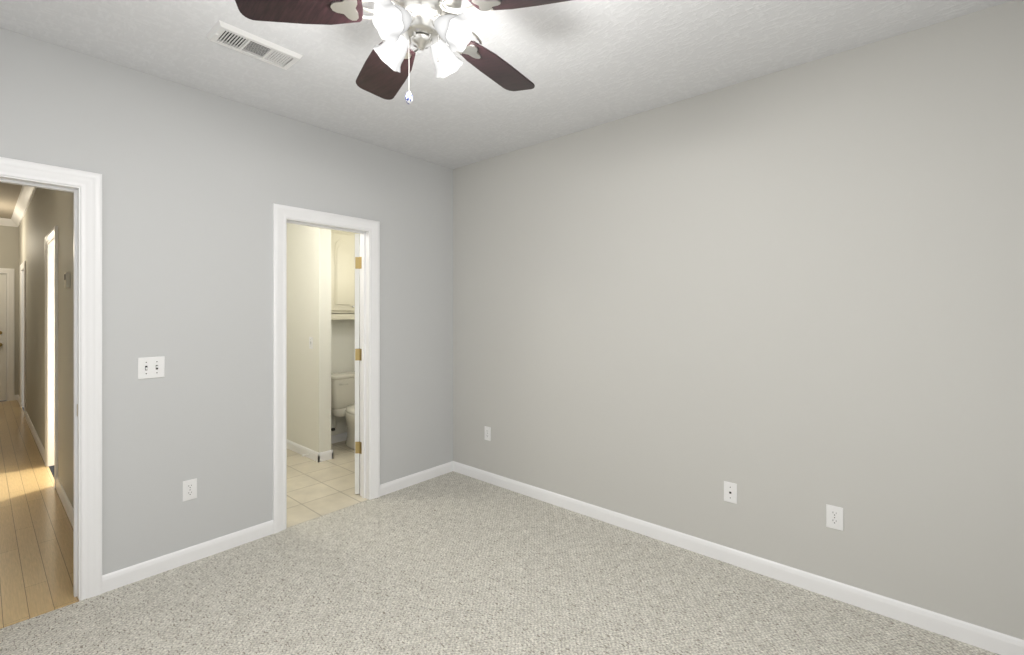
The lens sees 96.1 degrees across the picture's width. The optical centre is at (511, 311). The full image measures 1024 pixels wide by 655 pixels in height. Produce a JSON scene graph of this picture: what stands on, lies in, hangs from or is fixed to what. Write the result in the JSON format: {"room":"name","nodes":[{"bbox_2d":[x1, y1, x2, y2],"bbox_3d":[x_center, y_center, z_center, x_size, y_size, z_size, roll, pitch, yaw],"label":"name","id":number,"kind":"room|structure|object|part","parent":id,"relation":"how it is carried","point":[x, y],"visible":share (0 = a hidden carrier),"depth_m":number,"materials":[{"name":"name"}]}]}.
{"room":"empty bedroom","nodes":[
{"label":"empty bedroom","id":0,"kind":"room"},
{"bbox_2d":[0,225,18,394],"bbox_3d":[-8.399,-0.030,7.036,0.120,2.900,1.400,0,0,41],"label":"wall","id":1,"kind":"structure","parent":0,"point":[9,246],"depth_m":7.40,"materials":[{"name":"grey paint"}]},
{"bbox_2d":[0,274,5,400],"bbox_3d":[-8.395,0.403,7.026,0.048,2.019,0.904,0,0,41],"label":"door","id":2,"kind":"structure","parent":1,"relation":"in","point":[3,337],"depth_m":7.33,"materials":[{"name":"white wood"}]},
{"bbox_2d":[0,268,13,400],"bbox_3d":[-8.396,0.362,7.027,0.142,2.115,1.080,0,0,41],"label":"door frame","id":3,"kind":"structure","parent":1,"relation":"attached to","point":[10,333],"depth_m":7.36,"materials":[{"name":"white wood"}]},
{"bbox_2d":[0,218,16,226],"bbox_3d":[-8.321,-1.425,6.969,0.085,0.110,1.160,0,0,41],"label":"crown molding","id":4,"kind":"structure","parent":1,"relation":"attached to","point":[5,222],"depth_m":7.30,"materials":[{"name":"white wood"}]},
{"bbox_2d":[0,182,21,218],"bbox_3d":[-5.492,-1.520,4.527,7.800,0.080,1.400,0,0,41],"label":"ceiling","id":5,"kind":"structure","parent":0,"point":[9,194],"depth_m":6.00,"materials":[{"name":"beige paint"}]},
{"bbox_2d":[0,400,77,624],"bbox_3d":[-5.401,1.450,4.448,7.800,0.060,1.160,0,0,41],"label":"floor","id":6,"kind":"structure","parent":0,"point":[36,551],"depth_m":2.99,"materials":[{"name":"brown wood"}]},
{"bbox_2d":[0,598,78,628],"bbox_3d":[-2.399,1.417,1.958,0.024,0.006,0.813,0,0,41],"label":"trim","id":7,"kind":"structure","parent":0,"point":[38,613],"depth_m":2.16,"materials":[{"name":"brown wood"}]},
{"bbox_2d":[19,188,72,506],"bbox_3d":[-5.028,-0.030,4.972,7.680,2.900,0.120,0,0,41],"label":"wall","id":8,"kind":"structure","parent":0,"point":[47,211],"depth_m":4.42,"materials":[{"name":"grey paint"}]},
{"bbox_2d":[20,261,25,416],"bbox_3d":[-6.937,0.362,6.610,1.020,2.115,0.142,0,0,41],"label":"door frame","id":9,"kind":"structure","parent":8,"relation":"attached to","point":[22,265],"depth_m":6.85,"materials":[{"name":"white wood"}]},
{"bbox_2d":[11,186,36,226],"bbox_3d":[-5.095,-1.425,4.894,7.680,0.110,0.085,0,0,41],"label":"crown molding","id":10,"kind":"structure","parent":8,"relation":"attached to","point":[26,194],"depth_m":6.00,"materials":[{"name":"white wood"}]},
{"bbox_2d":[25,411,44,461],"bbox_3d":[-5.462,1.377,5.258,2.980,0.085,0.014,0,0,41],"label":"baseboard","id":11,"kind":"structure","parent":8,"relation":"attached to","point":[36,437],"depth_m":5.04,"materials":[{"name":"white wood"}]},
{"bbox_2d":[45,226,57,487],"bbox_3d":[-3.966,0.362,4.045,0.870,2.115,0.142,0,0,41],"label":"door frame","id":12,"kind":"structure","parent":8,"relation":"attached to","point":[51,236],"depth_m":4.23,"materials":[{"name":"white wood"}]},
{"bbox_2d":[56,477,72,526],"bbox_3d":[-2.952,1.377,3.092,1.910,0.085,0.014,0,0,41],"label":"baseboard","id":13,"kind":"structure","parent":8,"relation":"attached to","point":[67,505],"depth_m":3.33,"materials":[{"name":"white wood"}]},
{"bbox_2d":[64,272,69,287],"bbox_3d":[-3.137,-0.225,3.244,0.080,0.110,0.024,0,0,41],"label":"thermostat","id":14,"kind":"object","parent":8,"relation":"attached to","point":[66,279],"visible":1,"depth_m":3.22,"materials":[{"name":"beige plastic"}]},
{"bbox_2d":[0,27,452,574],"bbox_3d":[-1.831,-0.070,2.707,0.120,2.980,4.090,0,0,41],"label":"wall","id":15,"kind":"structure","parent":0,"point":[197,184],"depth_m":2.67,"materials":[{"name":"grey paint"}]},
{"bbox_2d":[0,157,101,599],"bbox_3d":[-2.439,0.362,1.992,0.142,2.115,0.983,0,0,41],"label":"door frame","id":16,"kind":"structure","parent":15,"relation":"attached to","point":[89,184],"depth_m":2.29,"materials":[{"name":"white wood"}]},
{"bbox_2d":[138,356,164,378],"bbox_3d":[-1.939,0.300,2.477,0.017,0.114,0.116,0,0,41],"label":"double light switch","id":17,"kind":"object","parent":15,"relation":"attached to","point":[151,367],"visible":1,"depth_m":2.48,"materials":[{"name":"white plastic"}]},
{"bbox_2d":[102,520,273,592],"bbox_3d":[-1.802,1.377,2.638,0.014,0.085,0.827,0,0,41],"label":"baseboard","id":18,"kind":"structure","parent":15,"relation":"attached to","point":[136,572],"depth_m":2.58,"materials":[{"name":"white wood"}]},
{"bbox_2d":[183,478,196,501],"bbox_3d":[-1.829,1.010,2.613,0.006,0.114,0.070,0,0,41],"label":"outlet","id":19,"kind":"object","parent":15,"relation":"attached to","point":[185,490],"depth_m":2.61,"materials":[{"name":"white plastic"}]},
{"bbox_2d":[273,203,379,533],"bbox_3d":[-1.322,0.362,3.285,0.142,2.115,0.780,0,0,41],"label":"door frame","id":20,"kind":"structure","parent":15,"relation":"attached to","point":[281,213],"depth_m":3.37,"materials":[{"name":"white wood"}]},
{"bbox_2d":[355,234,359,493],"bbox_3d":[-1.232,0.403,3.859,0.173,2.018,0.607,0,0,-6],"label":"door","id":21,"kind":"structure","parent":15,"relation":"in","point":[357,363],"depth_m":3.56,"materials":[{"name":"white wood"}]},
{"bbox_2d":[360,257,361,453],"bbox_3d":[-1.164,0.335,3.551,0.032,1.520,0.002,0,0,41],"label":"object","id":22,"kind":"structure","parent":21,"relation":"attached to","point":[361,355],"depth_m":3.55,"materials":[{"name":"gold metal"}]},
{"bbox_2d":[380,461,452,495],"bbox_3d":[-0.772,1.377,3.831,0.014,0.085,0.765,0,0,41],"label":"baseboard","id":23,"kind":"structure","parent":15,"relation":"attached to","point":[408,481],"depth_m":3.79,"materials":[{"name":"white wood"}]},
{"bbox_2d":[287,223,330,461],"bbox_3d":[-2.144,0.200,4.706,0.954,2.440,0.134,0,0,41],"label":"wall","id":24,"kind":"structure","parent":0,"point":[308,316],"depth_m":4.50,"materials":[{"name":"white paint"}]},
{"bbox_2d":[309,337,312,348],"bbox_3d":[-1.955,0.300,4.461,0.070,0.114,0.017,0,0,41],"label":"bathroom light switch","id":25,"kind":"object","parent":24,"relation":"attached to","point":[310,342],"visible":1,"depth_m":4.46,"materials":[{"name":"white plastic"}]},
{"bbox_2d":[318,450,331,461],"bbox_3d":[-1.784,1.377,4.404,0.014,0.085,0.147,0,0,41],"label":"baseboard","id":26,"kind":"structure","parent":24,"relation":"attached to","point":[325,455],"depth_m":4.40,"materials":[{"name":"white wood"}]},
{"bbox_2d":[287,441,368,527],"bbox_3d":[-1.982,1.450,4.033,2.080,0.060,2.440,0,0,41],"label":"floor","id":27,"kind":"structure","parent":0,"point":[315,489],"depth_m":3.77,"materials":[{"name":"beige tile"}]},
{"bbox_2d":[331,371,354,449],"bbox_3d":[-1.576,1.042,4.832,0.745,0.757,0.486,0,0,41],"label":"toilet","id":28,"kind":"object","parent":27,"relation":"on","point":[343,394],"visible":0.35,"depth_m":4.81,"materials":[{"name":"beige ceramic"}]},
{"bbox_2d":[331,319,354,435],"bbox_3d":[-1.882,0.200,5.143,0.120,2.440,0.870,0,0,41],"label":"wall","id":29,"kind":"structure","parent":0,"point":[342,346],"depth_m":5.06,"materials":[{"name":"white paint"}]},
{"bbox_2d":[331,432,346,443],"bbox_3d":[-1.871,1.377,5.053,0.014,0.085,0.750,0,0,41],"label":"baseboard","id":30,"kind":"structure","parent":29,"relation":"attached to","point":[336,438],"depth_m":5.02,"materials":[{"name":"white wood"}]},
{"bbox_2d":[331,230,358,319],"bbox_3d":[-1.758,-0.390,4.995,0.259,0.940,0.618,0,0,41],"label":"upper cabinet","id":31,"kind":"object","parent":29,"relation":"attached to","point":[342,275],"visible":0.4,"depth_m":4.82,"materials":[{"name":"beige wood"}]},
{"bbox_2d":[0,471,998,654],"bbox_3d":[-0.290,1.450,1.377,3.950,0.060,3.850,0,0,41],"label":"floor","id":32,"kind":"structure","parent":0,"point":[452,563],"depth_m":2.26,"materials":[{"name":"beige carpet"}]},
{"bbox_2d":[0,0,1012,168],"bbox_3d":[-0.290,-1.330,1.377,3.950,0.100,3.850,0,0,41],"label":"ceiling","id":33,"kind":"structure","parent":0,"point":[581,65],"depth_m":2.29,"materials":[{"name":"white paint"}]},
{"bbox_2d":[206,20,302,69],"bbox_3d":[-1.231,-1.268,2.216,0.180,0.024,0.370,0,0,41],"label":"ceiling vent","id":34,"kind":"object","parent":33,"relation":"in","point":[239,40],"visible":1,"depth_m":2.19,"materials":[{"name":"white metal"}]},
{"bbox_3d":[-1.341,-1.258,2.089,0.020,0.005,0.014,0,0,41],"label":"lever","id":35,"kind":"part","parent":34,"relation":"part of","materials":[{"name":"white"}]},
{"bbox_2d":[235,0,570,103],"bbox_3d":[-0.272,-0.971,1.494,1.042,0.618,1.005,0,0,41],"label":"ceiling fan","id":36,"kind":"object","parent":33,"relation":"hanging from","point":[401,26],"visible":1,"depth_m":1.44,"materials":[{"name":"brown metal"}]},
{"bbox_3d":[-0.638,-0.923,1.375,0.286,0.060,0.346,0,0,41],"label":"blade","id":37,"kind":"part","parent":36,"relation":"part of","materials":[{"name":"brown wood"}]},
{"bbox_3d":[-0.479,-0.923,1.773,0.363,0.060,0.212,0,0,41],"label":"blade","id":38,"kind":"part","parent":36,"relation":"part of","materials":[{"name":"brown wood"}]},
{"bbox_3d":[-0.281,-0.793,1.464,0.079,0.177,0.061,0,0,41],"label":"chain","id":39,"kind":"part","parent":36,"relation":"part of","materials":[{"name":"silver metal"}]},
{"bbox_3d":[-0.067,-0.923,1.746,0.160,0.060,0.356,0,0,41],"label":"blade","id":40,"kind":"part","parent":36,"relation":"part of","materials":[{"name":"brown wood"}]},
{"bbox_3d":[0.051,-0.923,1.344,0.359,0.060,0.231,0,0,41],"label":"blade","id":41,"kind":"part","parent":36,"relation":"part of","materials":[{"name":"brown wood"}]},
{"bbox_2d":[453,0,1023,639],"bbox_3d":[1.052,0.020,2.841,4.070,2.800,0.120,0,0,41],"label":"wall","id":42,"kind":"structure","parent":0,"point":[789,302],"depth_m":2.41,"materials":[{"name":"grey paint"}]},
{"bbox_2d":[484,426,490,440],"bbox_3d":[-0.204,1.015,3.842,0.070,0.114,0.007,0,0,41],"label":"outlet","id":43,"kind":"object","parent":42,"relation":"attached to","point":[487,433],"visible":1,"depth_m":3.84,"materials":[{"name":"white plastic"}]},
{"bbox_2d":[724,481,736,503],"bbox_3d":[1.234,1.020,2.600,0.070,0.114,0.006,0,0,41],"label":"phone jack","id":44,"kind":"object","parent":42,"relation":"attached to","point":[730,492],"visible":1,"depth_m":2.60,"materials":[{"name":"white plastic"}]},
{"bbox_2d":[453,461,1023,654],"bbox_3d":[0.963,1.377,2.830,3.950,0.085,0.014,0,0,41],"label":"baseboard","id":45,"kind":"structure","parent":42,"relation":"attached to","point":[999,643],"depth_m":2.41,"materials":[{"name":"white wood"}]},
{"bbox_2d":[826,504,842,530],"bbox_3d":[1.601,1.020,2.283,0.070,0.114,0.006,0,0,41],"label":"outlet","id":46,"kind":"object","parent":42,"relation":"attached to","point":[839,518],"depth_m":2.28,"materials":[{"name":"white plastic"}]}
]}

